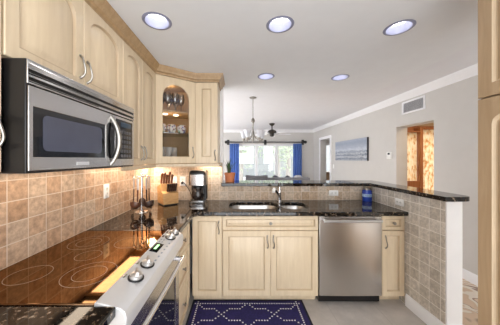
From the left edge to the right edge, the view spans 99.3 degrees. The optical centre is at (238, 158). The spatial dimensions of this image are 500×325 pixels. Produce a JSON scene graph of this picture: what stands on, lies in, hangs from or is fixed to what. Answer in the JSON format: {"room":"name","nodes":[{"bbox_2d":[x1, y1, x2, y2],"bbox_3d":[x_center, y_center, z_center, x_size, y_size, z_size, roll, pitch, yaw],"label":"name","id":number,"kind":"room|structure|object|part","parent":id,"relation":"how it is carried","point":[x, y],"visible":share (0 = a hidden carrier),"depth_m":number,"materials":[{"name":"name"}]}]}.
{"room":"kitchen","nodes":[
{"label":"kitchen","id":0,"kind":"room"},
{"bbox_2d":[0,164,150,269],"bbox_3d":[-1.156,0.190,0.750,0.128,2.480,4.100,0,0,0],"label":"wall","id":1,"kind":"structure","parent":0,"point":[39,211],"depth_m":1.26,"materials":[{"name":"tile"}]},
{"bbox_2d":[0,0,5,171],"bbox_3d":[-0.940,-0.398,0.512,0.310,0.895,0.440,0,0,0],"label":"upper cabinet","id":2,"kind":"object","parent":1,"relation":"attached to","point":[2,131],"visible":1,"depth_m":0.73,"materials":[{"name":"brown wood"}]},
{"bbox_3d":[-0.825,-0.398,0.512,0.020,0.887,0.437,0,0,0],"label":"door","id":3,"kind":"part","parent":2,"relation":"part of","materials":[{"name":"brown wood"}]},
{"bbox_3d":[-0.802,-0.095,0.710,0.034,0.127,0.021,0,0,0],"label":"handle","id":4,"kind":"part","parent":2,"relation":"part of","materials":[{"name":"silver metal"}]},
{"bbox_2d":[1,0,122,103],"bbox_3d":[-0.940,-0.603,1.117,0.310,0.485,0.760,0,0,0],"label":"upper cabinet","id":5,"kind":"object","parent":1,"relation":"attached to","point":[68,38],"visible":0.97,"depth_m":1.01,"materials":[{"name":"brown wood"}]},
{"bbox_3d":[-0.825,-0.603,0.927,0.020,0.477,0.377,0,0,0],"label":"door","id":6,"kind":"part","parent":5,"relation":"part of","materials":[{"name":"brown wood"}]},
{"bbox_2d":[0,58,133,173],"bbox_3d":[-0.885,-0.149,1.120,0.395,0.412,0.756,0,0,0],"label":"microwave","id":7,"kind":"object","parent":5,"relation":"attached to","point":[52,122],"visible":1,"depth_m":0.86,"materials":[{"name":"silver metal"}]},
{"bbox_3d":[-0.741,-0.109,1.005,0.006,0.304,0.518,0,0,0],"label":"door","id":8,"kind":"part","parent":7,"relation":"part of","materials":[{"name":"silver metal"}]},
{"bbox_3d":[-0.718,-0.107,1.237,0.068,0.297,0.024,0,0,-33],"label":"handle","id":9,"kind":"part","parent":7,"relation":"part of","materials":[{"name":"silver metal"}]},
{"bbox_3d":[-0.741,-0.109,1.381,0.006,0.304,0.226,0,0,0],"label":"control panel","id":10,"kind":"part","parent":7,"relation":"part of","materials":[{"name":"black plastic"}]},
{"bbox_3d":[-0.802,-0.475,1.092,0.034,0.127,0.021,0,0,0],"label":"handle","id":11,"kind":"part","parent":5,"relation":"part of","materials":[{"name":"silver metal"}]},
{"bbox_3d":[-0.802,-0.465,1.142,0.034,0.127,0.021,0,0,0],"label":"handle","id":12,"kind":"part","parent":5,"relation":"part of","materials":[{"name":"silver metal"}]},
{"bbox_3d":[-0.825,-0.603,1.307,0.020,0.477,0.377,0,0,0],"label":"door","id":13,"kind":"part","parent":5,"relation":"part of","materials":[{"name":"brown wood"}]},
{"bbox_2d":[104,184,108,198],"bbox_3d":[-1.086,0.265,1.750,0.009,0.115,0.070,0,0,0],"label":"wall outlet","id":14,"kind":"object","parent":1,"relation":"attached to","point":[106,186],"visible":1,"depth_m":1.74,"materials":[{"name":"white plastic"}]},
{"bbox_2d":[123,41,155,164],"bbox_3d":[-0.940,-0.398,1.800,0.310,0.895,0.600,0,0,0],"label":"upper cabinet","id":15,"kind":"object","parent":1,"relation":"attached to","point":[139,81],"visible":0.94,"depth_m":1.77,"materials":[{"name":"brown wood"}]},
{"bbox_3d":[-0.825,-0.398,1.650,0.020,0.887,0.297,0,0,0],"label":"door","id":16,"kind":"part","parent":15,"relation":"part of","materials":[{"name":"brown wood"}]},
{"bbox_3d":[-0.825,-0.398,1.950,0.020,0.887,0.297,0,0,0],"label":"door","id":17,"kind":"part","parent":15,"relation":"part of","materials":[{"name":"brown wood"}]},
{"bbox_2d":[156,74,194,163],"bbox_3d":[-0.781,-0.398,2.365,0.615,0.895,0.548,0,0,0],"label":"display cabinet","id":18,"kind":"object","parent":1,"relation":"attached to","point":[184,143],"visible":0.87,"depth_m":2.31,"materials":[{"name":"brown wood"}]},
{"bbox_2d":[164,92,170,104],"bbox_3d":[-0.768,-0.616,2.295,0.076,0.205,0.076,0,0,0],"label":"wine glass","id":19,"kind":"object","parent":18,"relation":"on","point":[164,92],"visible":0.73,"depth_m":2.29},
{"bbox_2d":[165,147,171,155],"bbox_3d":[-0.754,-0.050,2.292,0.072,0.158,0.072,0,0,0],"label":"tumbler","id":20,"kind":"object","parent":18,"relation":"in","point":[168,150],"visible":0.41,"depth_m":2.26,"materials":[{"name":"glass"}]},
{"bbox_2d":[121,163,221,170],"bbox_3d":[-0.592,0.069,2.121,0.370,0.033,1.287,0,0,36],"label":"rail","id":21,"kind":"object","parent":18,"relation":"attached to","point":[135,167],"visible":0.96,"depth_m":2.14,"materials":[{"name":"brown wood"}]},
{"bbox_2d":[167,124,175,132],"bbox_3d":[-0.732,-0.327,2.319,0.102,0.097,0.102,0,0,16],"label":"bowl","id":22,"kind":"object","parent":18,"relation":"on","point":[170,127],"visible":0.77,"depth_m":2.28,"materials":[{"name":"ceramic"}]},
{"bbox_2d":[172,147,176,156],"bbox_3d":[-0.734,-0.050,2.403,0.072,0.158,0.072,0,0,0],"label":"tumbler","id":23,"kind":"object","parent":18,"relation":"in","point":[174,150],"visible":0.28,"depth_m":2.37,"materials":[{"name":"glass"}]},
{"bbox_2d":[171,92,178,110],"bbox_3d":[-0.695,-0.616,2.321,0.076,0.205,0.076,0,0,0],"label":"wine glass","id":24,"kind":"object","parent":18,"relation":"on","point":[174,92],"visible":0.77,"depth_m":2.31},
{"bbox_2d":[163,109,188,118],"bbox_3d":[-0.783,-0.504,2.371,0.576,0.018,0.501,0,0,0],"label":"shelf","id":25,"kind":"object","parent":18,"relation":"attached to","point":[167,114],"depth_m":2.36,"materials":[{"name":"brown wood"}]},
{"bbox_2d":[163,132,188,136],"bbox_3d":[-0.783,-0.274,2.371,0.576,0.008,0.501,0,0,0],"label":"glass shelf","id":26,"kind":"object","parent":18,"relation":"attached to","point":[165,134],"depth_m":2.34,"materials":[{"name":"glass"}]},
{"bbox_2d":[177,125,185,132],"bbox_3d":[-0.636,-0.327,2.373,0.102,0.097,0.102,0,0,31],"label":"bowl","id":27,"kind":"object","parent":18,"relation":"on","point":[180,128],"visible":0.8,"depth_m":2.34,"materials":[{"name":"ceramic"}]},
{"bbox_2d":[178,94,184,110],"bbox_3d":[-0.644,-0.616,2.380,0.076,0.205,0.076,0,0,0],"label":"wine glass","id":28,"kind":"object","parent":18,"relation":"on","point":[178,94],"visible":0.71,"depth_m":2.37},
{"bbox_2d":[151,85,222,272],"bbox_3d":[-0.710,0.190,2.721,1.020,2.480,0.158,0,0,0],"label":"wall","id":29,"kind":"structure","parent":0,"point":[215,174],"depth_m":2.64,"materials":[{"name":"tile"}]},
{"bbox_2d":[180,176,185,185],"bbox_3d":[-0.695,0.275,2.636,0.070,0.115,0.009,0,0,0],"label":"wall outlet","id":30,"kind":"object","parent":29,"relation":"attached to","point":[182,178],"visible":1,"depth_m":2.63,"materials":[{"name":"white plastic"}]},
{"bbox_2d":[195,83,219,163],"bbox_3d":[-0.352,-0.398,2.470,0.245,0.895,0.340,0,0,0],"label":"upper cabinet","id":31,"kind":"object","parent":29,"relation":"attached to","point":[207,95],"visible":1,"depth_m":2.33,"materials":[{"name":"brown wood"}]},
{"bbox_2d":[84,0,224,90],"bbox_3d":[-0.714,-0.887,1.403,0.595,0.081,2.674,0,0,15],"label":"crown molding","id":32,"kind":"structure","parent":31,"relation":"attached to","point":[102,8],"depth_m":1.74,"materials":[{"name":"brown wood"}]},
{"bbox_2d":[223,133,313,179],"bbox_3d":[0.470,0.190,7.705,4.840,2.480,0.150,0,0,0],"label":"wall","id":33,"kind":"structure","parent":0,"point":[308,148],"depth_m":7.63,"materials":[{"name":"paint"}]},
{"bbox_2d":[239,144,292,175],"bbox_3d":[0.950,0.440,7.690,2.340,1.940,0.060,0,0,0],"label":"window","id":34,"kind":"structure","parent":33,"relation":"in","point":[255,145],"depth_m":7.66,"materials":[{"name":"paint"}]},
{"bbox_2d":[225,140,306,144],"bbox_3d":[0.970,-0.600,7.558,2.930,0.180,0.143,0,0,0],"label":"curtain rod","id":35,"kind":"object","parent":33,"relation":"attached to","point":[227,142],"visible":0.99,"depth_m":7.53,"materials":[{"name":"black metal"}]},
{"bbox_2d":[230,144,238,179],"bbox_3d":[-0.146,0.427,7.537,0.339,1.945,0.091,0,0,0],"label":"curtain","id":36,"kind":"object","parent":35,"relation":"hanging from","point":[234,148],"visible":0.52,"depth_m":7.53,"materials":[{"name":"blue fabric"}]},
{"bbox_3d":[0.970,-0.600,7.540,2.780,0.036,0.034,0,0,0],"label":"rod","id":37,"kind":"part","parent":35,"relation":"part of","materials":[{"name":"black plastic"}]},
{"bbox_2d":[293,144,301,176],"bbox_3d":[2.097,0.427,7.537,0.314,1.945,0.091,0,0,0],"label":"curtain","id":38,"kind":"object","parent":35,"relation":"hanging from","point":[297,148],"visible":0.6,"depth_m":7.53,"materials":[{"name":"blue fabric"}]},
{"bbox_2d":[239,146,329,176],"bbox_3d":[2.500,-1.270,17.600,23.000,5.600,0.200,0,0,0],"label":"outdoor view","id":39,"kind":"structure","parent":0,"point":[263,167],"depth_m":17.50,"materials":[{"name":"white"}]},
{"bbox_2d":[107,0,477,89],"bbox_3d":[0.340,-0.985,0.780,3.120,0.110,4.160,0,0,0],"label":"ceiling","id":40,"kind":"structure","parent":0,"point":[327,39],"depth_m":1.65,"materials":[{"name":"paint"}]},
{"bbox_2d":[142,12,171,29],"bbox_3d":[-0.550,-0.958,1.434,0.192,0.064,0.192,0,0,0],"label":"recessed light","id":41,"kind":"object","parent":40,"relation":"in","point":[155,23],"visible":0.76,"depth_m":1.47,"materials":[{"name":"white"}]},
{"bbox_2d":[257,73,274,79],"bbox_3d":[0.310,-0.958,2.390,0.192,0.064,0.192,0,0,0],"label":"recessed light","id":42,"kind":"object","parent":40,"relation":"in","point":[265,76],"visible":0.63,"depth_m":2.44,"materials":[{"name":"white"}]},
{"bbox_2d":[266,16,293,32],"bbox_3d":[0.288,-0.958,1.471,0.192,0.064,0.192,0,0,0],"label":"recessed light","id":43,"kind":"object","parent":40,"relation":"in","point":[274,25],"visible":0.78,"depth_m":1.51,"materials":[{"name":"white"}]},
{"bbox_2d":[331,74,348,80],"bbox_3d":[1.160,-0.958,2.420,0.192,0.064,0.192,0,0,0],"label":"recessed light","id":44,"kind":"object","parent":40,"relation":"in","point":[341,76],"visible":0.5,"depth_m":2.47,"materials":[{"name":"white"}]},
{"bbox_2d":[383,19,416,35],"bbox_3d":[1.139,-0.958,1.505,0.192,0.064,0.192,0,0,0],"label":"recessed light","id":45,"kind":"object","parent":40,"relation":"in","point":[391,30],"visible":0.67,"depth_m":1.54,"materials":[{"name":"white"}]},
{"bbox_2d":[182,273,477,324],"bbox_3d":[0.470,1.455,3.240,4.840,0.050,9.080,0,0,0],"label":"floor","id":46,"kind":"structure","parent":0,"point":[383,311],"depth_m":1.99,"materials":[{"name":"tile"}]},
{"bbox_2d":[0,227,184,324],"bbox_3d":[-0.726,0.942,1.123,0.728,0.937,0.770,0,0,0],"label":"range","id":47,"kind":"object","parent":46,"relation":"on","point":[135,273],"visible":1,"depth_m":0.99,"materials":[{"name":"glass"}]},
{"bbox_2d":[0,231,165,306],"bbox_3d":[-0.797,0.521,1.123,0.586,0.027,0.762,0,0,0],"label":"cooktop","id":48,"kind":"object","parent":47,"relation":"in","point":[80,270],"depth_m":0.97,"materials":[{"name":"glass"}]},
{"bbox_3d":[-0.442,0.496,0.912,0.066,0.046,0.066,0,0,0],"label":"knob","id":49,"kind":"part","parent":47,"relation":"part of","materials":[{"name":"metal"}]},
{"bbox_3d":[-0.447,0.565,1.123,0.114,0.129,0.770,0,0,0],"label":"control panel","id":50,"kind":"part","parent":47,"relation":"part of","materials":[{"name":"silver metal"}]},
{"bbox_3d":[-0.442,0.496,1.027,0.066,0.046,0.066,0,0,0],"label":"knob","id":51,"kind":"part","parent":47,"relation":"part of","materials":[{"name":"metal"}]},
{"bbox_3d":[-0.449,0.932,1.123,0.058,0.595,0.750,0,0,0],"label":"oven door","id":52,"kind":"part","parent":47,"relation":"part of","materials":[{"name":"silver metal"}]},
{"bbox_3d":[-0.391,0.670,1.123,0.060,0.025,0.662,0,0,0],"label":"door handle","id":53,"kind":"part","parent":47,"relation":"part of","materials":[{"name":"silver metal"}]},
{"bbox_3d":[-0.442,0.496,1.377,0.066,0.046,0.066,0,0,0],"label":"knob","id":54,"kind":"part","parent":47,"relation":"part of","materials":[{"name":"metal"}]},
{"bbox_3d":[-0.442,0.496,1.457,0.066,0.046,0.066,0,0,0],"label":"knob","id":55,"kind":"part","parent":47,"relation":"part of","materials":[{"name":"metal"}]},
{"bbox_2d":[179,222,189,324],"bbox_3d":[-0.747,0.991,1.784,0.650,0.878,0.545,0,0,0],"label":"base cabinet","id":56,"kind":"object","parent":46,"relation":"on","point":[184,270],"visible":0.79,"depth_m":1.78,"materials":[{"name":"brown wood"}]},
{"bbox_3d":[-0.462,0.659,1.724,0.020,0.202,0.416,0,0,0],"label":"drawer","id":57,"kind":"part","parent":56,"relation":"part of","materials":[{"name":"brown wood"}]},
{"bbox_3d":[-0.462,0.895,1.724,0.020,0.260,0.416,0,0,0],"label":"drawer","id":58,"kind":"part","parent":56,"relation":"part of","materials":[{"name":"brown wood"}]},
{"bbox_3d":[-0.462,1.183,1.724,0.020,0.305,0.416,0,0,0],"label":"drawer","id":59,"kind":"part","parent":56,"relation":"part of","materials":[{"name":"brown wood"}]},
{"bbox_2d":[192,216,222,298],"bbox_3d":[-0.307,0.991,2.330,0.295,0.878,0.580,0,0,0],"label":"base cabinet","id":60,"kind":"object","parent":46,"relation":"on","point":[206,230],"visible":0.96,"depth_m":2.07,"materials":[{"name":"brown wood"}]},
{"bbox_2d":[185,300,312,324],"bbox_3d":[0.092,1.425,1.430,1.095,0.009,1.420,0,0,0],"label":"rug","id":61,"kind":"object","parent":46,"relation":"on","point":[202,312],"visible":1,"depth_m":1.95,"materials":[{"name":"fabric"}]},
{"bbox_2d":[245,175,267,179],"bbox_3d":[0.490,0.932,6.050,0.600,0.995,0.700,0,0,0],"label":"armchair","id":62,"kind":"object","parent":46,"relation":"on","point":[247,177],"visible":0.27,"depth_m":5.70,"materials":[{"name":"grey fabric"}]},
{"bbox_2d":[222,216,317,298],"bbox_3d":[0.312,0.991,2.330,0.940,0.878,0.580,0,0,0],"label":"base cabinet","id":63,"kind":"object","parent":46,"relation":"on","point":[264,257],"visible":0.98,"depth_m":2.07,"materials":[{"name":"brown wood"}]},
{"bbox_3d":[0.079,1.022,2.080,0.465,0.637,0.020,0,0,0],"label":"door","id":64,"kind":"part","parent":63,"relation":"part of","materials":[{"name":"brown wood"}]},
{"bbox_3d":[0.312,0.626,2.080,0.932,0.137,0.020,0,0,0],"label":"drawer","id":65,"kind":"part","parent":63,"relation":"part of","materials":[{"name":"brown wood"}]},
{"bbox_3d":[0.545,1.022,2.080,0.465,0.637,0.020,0,0,0],"label":"door","id":66,"kind":"part","parent":63,"relation":"part of","materials":[{"name":"brown wood"}]},
{"bbox_2d":[268,177,309,179],"bbox_3d":[1.425,0.980,6.475,1.250,0.900,0.850,0,0,0],"label":"sofa","id":67,"kind":"object","parent":46,"relation":"on","point":[269,178],"visible":0.21,"depth_m":6.05,"materials":[{"name":"grey fabric"}]},
{"bbox_2d":[316,216,382,300],"bbox_3d":[1.093,0.984,2.312,0.610,0.852,0.636,0,0,0],"label":"dishwasher","id":68,"kind":"object","parent":46,"relation":"on","point":[349,247],"visible":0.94,"depth_m":2.06,"materials":[{"name":"silver metal"}]},
{"bbox_3d":[1.093,0.592,2.030,0.552,0.028,0.072,0,0,0],"label":"handle","id":69,"kind":"part","parent":68,"relation":"part of","materials":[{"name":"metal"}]},
{"bbox_2d":[379,216,404,298],"bbox_3d":[1.520,0.991,2.330,0.235,0.878,0.580,0,0,0],"label":"base cabinet","id":70,"kind":"object","parent":46,"relation":"on","point":[393,227],"visible":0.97,"depth_m":2.07,"materials":[{"name":"brown wood"}]},
{"bbox_2d":[86,200,408,232],"bbox_3d":[0.275,0.530,2.075,2.731,0.040,1.132,0,0,0],"label":"countertop","id":71,"kind":"structure","parent":70,"relation":"on","point":[160,217],"depth_m":2.04,"materials":[{"name":"black stone"}]},
{"bbox_2d":[134,173,147,212],"bbox_3d":[-0.928,0.323,2.044,0.133,0.374,0.134,0,0,34],"label":"stand","id":72,"kind":"object","parent":71,"relation":"on","point":[141,175],"visible":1,"depth_m":2.04,"materials":[{"name":"silver metal"}]},
{"bbox_2d":[131,177,134,210],"bbox_3d":[-1.005,0.331,2.033,0.030,0.316,0.072,0,0,-10],"label":"turner","id":73,"kind":"object","parent":72,"relation":"hanging from","point":[133,177],"visible":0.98,"depth_m":2.03,"materials":[{"name":"metal"}]},
{"bbox_2d":[130,178,141,208],"bbox_3d":[-0.942,0.317,1.943,0.100,0.289,0.095,0,0,4],"label":"ladle","id":74,"kind":"object","parent":72,"relation":"hanging from","point":[134,205],"visible":1,"depth_m":1.93,"materials":[{"name":"metal"}]},
{"bbox_2d":[139,177,145,205],"bbox_3d":[-0.959,0.323,2.112,0.066,0.300,0.030,0,0,-20],"label":"serving spoon","id":75,"kind":"object","parent":72,"relation":"hanging from","point":[143,199],"visible":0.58,"depth_m":2.11,"materials":[{"name":"metal"}]},
{"bbox_2d":[143,177,153,207],"bbox_3d":[-0.845,0.317,1.997,0.095,0.289,0.100,0,0,28],"label":"ladle","id":76,"kind":"object","parent":72,"relation":"hanging from","point":[148,204],"visible":1,"depth_m":1.98,"materials":[{"name":"metal"}]},
{"bbox_3d":[-0.875,0.231,2.013,0.020,0.117,0.021,0,0,-11],"label":"handle","id":77,"kind":"part","parent":76,"relation":"part of","materials":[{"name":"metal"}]},
{"bbox_2d":[148,177,151,208],"bbox_3d":[-0.880,0.331,2.091,0.030,0.316,0.072,0,0,-40],"label":"turner","id":78,"kind":"object","parent":72,"relation":"hanging from","point":[148,177],"visible":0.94,"depth_m":2.08,"materials":[{"name":"metal"}]},
{"bbox_2d":[157,183,178,205],"bbox_3d":[-0.809,0.394,2.422,0.170,0.231,0.219,0,0,-38],"label":"knife block","id":79,"kind":"object","parent":71,"relation":"on","point":[165,198],"visible":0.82,"depth_m":2.36,"materials":[{"name":"brown wood"}]},
{"bbox_2d":[163,172,165,183],"bbox_3d":[-0.846,0.217,2.415,0.026,0.138,0.063,0,0,-38],"label":"knife","id":80,"kind":"object","parent":79,"relation":"in","point":[164,173],"visible":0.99,"depth_m":2.40,"materials":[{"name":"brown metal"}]},
{"bbox_2d":[182,170,207,204],"bbox_3d":[-0.533,0.322,2.481,0.333,0.375,0.301,0,0,0],"label":"coffee maker","id":81,"kind":"object","parent":71,"relation":"on","point":[198,179],"visible":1,"depth_m":2.36,"materials":[{"name":"silver metal"}]},
{"bbox_3d":[-0.462,0.154,2.455,0.184,0.041,0.210,0,0,0],"label":"lid","id":82,"kind":"part","parent":81,"relation":"part of","materials":[{"name":"black plastic"}]},
{"bbox_3d":[-0.462,0.300,2.520,0.184,0.330,0.080,0,0,0],"label":"water tank","id":83,"kind":"part","parent":81,"relation":"part of","materials":[{"name":"black plastic"}]},
{"bbox_2d":[230,205,305,208],"bbox_3d":[0.323,0.634,2.345,0.873,0.168,0.388,0,0,0],"label":"sink","id":84,"kind":"object","parent":71,"relation":"in","point":[235,206],"visible":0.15,"depth_m":2.52,"materials":[{"name":"silver metal"}]},
{"bbox_3d":[0.168,0.634,2.345,0.563,0.168,0.388,0,0,0],"label":"bowl","id":85,"kind":"part","parent":84,"relation":"part of","materials":[{"name":"silver metal"}]},
{"bbox_3d":[0.605,0.634,2.333,0.308,0.168,0.363,0,0,0],"label":"bowl","id":86,"kind":"part","parent":84,"relation":"part of","materials":[{"name":"silver metal"}]},
{"bbox_2d":[272,182,281,200],"bbox_3d":[0.456,0.395,2.502,0.060,0.230,0.227,0,0,29],"label":"faucet","id":87,"kind":"object","parent":71,"relation":"on","point":[278,192],"visible":1,"depth_m":2.55,"materials":[{"name":"silver metal"}]},
{"bbox_2d":[362,188,371,201],"bbox_3d":[1.560,0.430,2.575,0.106,0.157,0.106,0,0,0],"label":"canister","id":88,"kind":"object","parent":71,"relation":"on","point":[366,192],"visible":1,"depth_m":2.53,"materials":[{"name":"blue metal"}]},
{"bbox_3d":[1.512,0.626,2.080,0.214,0.137,0.020,0,0,0],"label":"drawer","id":89,"kind":"part","parent":70,"relation":"part of","materials":[{"name":"brown wood"}]},
{"bbox_3d":[1.512,1.022,2.080,0.214,0.637,0.020,0,0,0],"label":"door","id":90,"kind":"part","parent":70,"relation":"part of","materials":[{"name":"brown wood"}]},
{"bbox_2d":[478,0,499,324],"bbox_3d":[1.395,0.252,0.516,0.620,2.357,0.900,0,0,0],"label":"pantry cabinet","id":91,"kind":"object","parent":46,"relation":"on","point":[488,10],"visible":1,"depth_m":0.92,"materials":[{"name":"brown wood"}]},
{"bbox_3d":[1.095,-0.592,0.741,0.020,0.637,0.446,0,0,0],"label":"door","id":92,"kind":"part","parent":91,"relation":"part of","materials":[{"name":"brown wood"}]},
{"bbox_3d":[-0.747,0.991,0.388,0.650,0.878,0.700,0,0,0],"label":"base cabinet","id":93,"kind":"object","parent":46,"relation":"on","visible":0},
{"bbox_2d":[0,307,115,324],"bbox_3d":[-0.758,0.530,0.270,0.666,0.040,0.939,0,0,0],"label":"countertop","id":94,"kind":"structure","parent":93,"relation":"on","point":[8,315],"depth_m":0.69,"materials":[{"name":"black stone"}]},
{"bbox_2d":[222,186,461,324],"bbox_3d":[0.787,0.883,2.235,1.975,1.094,1.110,0,0,0],"label":"wall","id":95,"kind":"structure","parent":0,"point":[433,228],"depth_m":1.87,"materials":[{"name":"tile"}]},
{"bbox_2d":[329,190,337,195],"bbox_3d":[1.185,0.425,2.636,0.115,0.070,0.009,0,0,0],"label":"wall outlet","id":96,"kind":"object","parent":95,"relation":"attached to","point":[331,192],"visible":1,"depth_m":2.63,"materials":[{"name":"white plastic"}]},
{"bbox_2d":[221,180,469,201],"bbox_3d":[0.823,0.317,2.315,2.075,0.037,1.310,0,0,0],"label":"countertop","id":97,"kind":"structure","parent":95,"relation":"on","point":[432,194],"depth_m":2.61,"materials":[{"name":"black stone"}]},
{"bbox_2d":[224,157,236,181],"bbox_3d":[-0.112,0.139,2.802,0.176,0.317,0.160,0,0,22],"label":"potted plant","id":98,"kind":"object","parent":97,"relation":"on","point":[229,176],"visible":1,"depth_m":2.76,"materials":[{"name":"ceramic"}]},
{"bbox_3d":[-0.115,0.238,2.800,0.146,0.118,0.146,0,0,0],"label":"pot","id":99,"kind":"part","parent":98,"relation":"part of","materials":[{"name":"ceramic"}]},
{"bbox_2d":[395,198,403,206],"bbox_3d":[1.636,0.440,2.160,0.009,0.070,0.115,0,0,0],"label":"wall outlet","id":100,"kind":"object","parent":95,"relation":"attached to","point":[400,202],"visible":1,"depth_m":2.15,"materials":[{"name":"white plastic"}]},
{"bbox_2d":[405,294,462,324],"bbox_3d":[1.708,1.373,2.227,0.165,0.115,1.126,0,0,0],"label":"baseboard","id":101,"kind":"structure","parent":95,"relation":"attached to","point":[415,307],"depth_m":1.88,"materials":[{"name":"paint"}]},
{"bbox_2d":[223,42,477,129],"bbox_3d":[0.470,-1.090,3.240,4.840,0.080,9.080,0,0,0],"label":"ceiling","id":102,"kind":"structure","parent":0,"point":[288,109],"depth_m":3.81,"materials":[{"name":"paint"}]},
{"bbox_2d":[240,96,265,142],"bbox_3d":[0.248,-0.667,3.635,0.450,0.765,0.436,0,0,0],"label":"chandelier","id":103,"kind":"object","parent":102,"relation":"hanging from","point":[246,134],"visible":1,"depth_m":3.60,"materials":[{"name":"glass"}]},
{"bbox_3d":[0.148,-0.415,3.488,0.136,0.121,0.136,0,0,0],"label":"lamp shade","id":104,"kind":"part","parent":103,"relation":"part of","materials":[{"name":"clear glass"}]},
{"bbox_3d":[0.342,-0.415,3.485,0.136,0.121,0.136,0,0,0],"label":"lamp shade","id":105,"kind":"part","parent":103,"relation":"part of","materials":[{"name":"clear glass"}]},
{"bbox_2d":[255,123,290,136],"bbox_3d":[1.024,-0.854,6.292,1.104,0.392,1.114,0,0,0],"label":"ceiling fan","id":106,"kind":"object","parent":102,"relation":"hanging from","point":[271,132],"visible":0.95,"depth_m":6.21,"materials":[{"name":"brown metal"}]},
{"bbox_3d":[0.990,-0.764,6.270,0.270,0.212,0.270,0,0,0],"label":"motor","id":107,"kind":"part","parent":106,"relation":"part of","materials":[{"name":"brown metal"}]},
{"bbox_2d":[314,75,480,274],"bbox_3d":[2.795,0.190,3.165,0.190,2.480,8.930,0,0,0],"label":"wall","id":108,"kind":"structure","parent":0,"point":[452,109],"depth_m":2.89,"materials":[{"name":"paint"}]},
{"bbox_2d":[319,135,330,179],"bbox_3d":[2.691,0.365,6.610,0.018,2.130,0.900,0,0,0],"label":"trim","id":109,"kind":"structure","parent":108,"relation":"attached to","point":[329,136],"depth_m":6.98,"materials":[{"name":"paint"}]},
{"bbox_2d":[223,63,477,132],"bbox_3d":[0.450,-1.000,3.165,4.500,0.100,8.930,0,0,0],"label":"trim","id":110,"kind":"structure","parent":108,"relation":"attached to","point":[470,71],"depth_m":3.37,"materials":[{"name":"paint"}]},
{"bbox_2d":[335,137,368,160],"bbox_3d":[2.678,-0.208,5.105,0.040,0.493,1.430,0,0,0],"label":"canvas painting","id":111,"kind":"object","parent":108,"relation":"attached to","point":[355,149],"visible":1,"depth_m":4.90},
{"bbox_2d":[386,152,391,158],"bbox_3d":[2.686,-0.065,3.780,0.027,0.124,0.120,0,0,0],"label":"thermostat","id":112,"kind":"object","parent":108,"relation":"attached to","point":[388,154],"visible":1,"depth_m":3.75,"materials":[{"name":"white plastic"}]},
{"bbox_2d":[402,95,424,114],"bbox_3d":[2.693,-0.825,3.275,0.011,0.200,0.430,0,0,0],"label":"air vent","id":113,"kind":"object","parent":108,"relation":"in","point":[416,104],"visible":1,"depth_m":3.26,"materials":[{"name":"metal"}]},
{"bbox_2d":[403,99,418,112],"bbox_3d":[2.692,-0.825,3.276,0.007,0.150,0.374,0,0,0],"label":"grille","id":114,"kind":"object","parent":113,"relation":"attached to","point":[412,105],"depth_m":3.30,"materials":[{"name":"metal"}]},
{"bbox_2d":[462,268,477,285],"bbox_3d":[2.692,1.373,0.815,0.016,0.115,4.230,0,0,0],"label":"baseboard","id":115,"kind":"structure","parent":108,"relation":"attached to","point":[470,277],"depth_m":2.45,"materials":[{"name":"paint"}]},
{"bbox_2d":[418,123,433,125],"bbox_3d":[4.045,0.190,4.450,2.310,2.480,0.100,0,0,0],"label":"wall","id":116,"kind":"structure","parent":0,"point":[428,124],"depth_m":4.40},
{"bbox_2d":[407,126,433,187],"bbox_3d":[3.790,0.380,4.297,1.540,2.100,0.205,0,0,0],"label":"window","id":117,"kind":"structure","parent":116,"relation":"in","point":[412,127],"depth_m":4.20,"materials":[{"name":"red wood"}]},
{"bbox_2d":[407,133,416,180],"bbox_3d":[3.402,0.435,4.258,0.363,1.930,0.060,0,0,0],"label":"curtain","id":118,"kind":"object","parent":117,"relation":"hanging from","point":[411,137],"visible":0.26,"depth_m":4.25,"materials":[{"name":"gold fabric"}]},
{"bbox_3d":[3.760,0.400,4.262,1.280,2.060,0.134,0,0,0],"label":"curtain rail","id":119,"kind":"part","parent":117,"relation":"part of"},
{"bbox_2d":[423,130,433,189],"bbox_3d":[3.982,0.405,4.258,0.643,1.990,0.061,0,0,0],"label":"curtain","id":120,"kind":"object","parent":117,"relation":"hanging from","point":[428,135],"visible":0.24,"depth_m":4.25,"materials":[{"name":"gold fabric"}]},
{"bbox_3d":[4.045,1.455,3.400,2.310,0.050,2.200,0,0,0],"label":"floor","id":121,"kind":"structure","parent":0,"visible":0},
{"bbox_2d":[407,181,420,187],"bbox_3d":[3.210,0.919,4.090,0.420,1.021,0.260,0,0,0],"label":"wooden chair","id":122,"kind":"object","parent":121,"relation":"on","point":[417,184],"visible":0.05,"depth_m":3.97,"materials":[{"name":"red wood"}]},
{"bbox_3d":[4.045,1.455,6.950,2.310,0.050,1.900,0,0,0],"label":"floor","id":123,"kind":"structure","parent":0,"visible":0},
{"bbox_2d":[326,171,329,179],"bbox_3d":[3.350,0.940,7.505,0.800,0.980,0.490,0,0,0],"label":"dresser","id":124,"kind":"object","parent":123,"relation":"on","point":[327,172],"visible":0.02,"depth_m":7.29,"materials":[{"name":"brown wood"}]},
{"label":"outside","id":125,"kind":"structure","parent":0,"visible":0},
{"bbox_3d":[2.500,1.520,14.895,23.000,0.060,14.210,0,0,0],"label":"ground","id":126,"kind":"structure","parent":125,"visible":0},
{"bbox_2d":[239,146,266,179],"bbox_3d":[-0.002,-0.418,13.019,3.624,3.829,3.096,0,0,-18],"label":"tree","id":127,"kind":"object","parent":126,"relation":"on","point":[241,152],"visible":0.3,"depth_m":12.89,"materials":[{"name":"green plant"}]},
{"bbox_2d":[247,146,292,176],"bbox_3d":[2.323,-0.910,12.002,4.069,4.812,3.953,0,0,0],"label":"tree","id":128,"kind":"object","parent":126,"relation":"on","point":[270,147],"visible":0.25,"depth_m":11.89,"materials":[{"name":"green plant"}]},
{"bbox_2d":[261,146,326,176],"bbox_3d":[3.694,-0.955,15.101,4.021,4.933,4.601,0,0,0],"label":"tree","id":129,"kind":"object","parent":126,"relation":"on","point":[288,162],"visible":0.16,"depth_m":14.91,"materials":[{"name":"green plant"}]}
]}

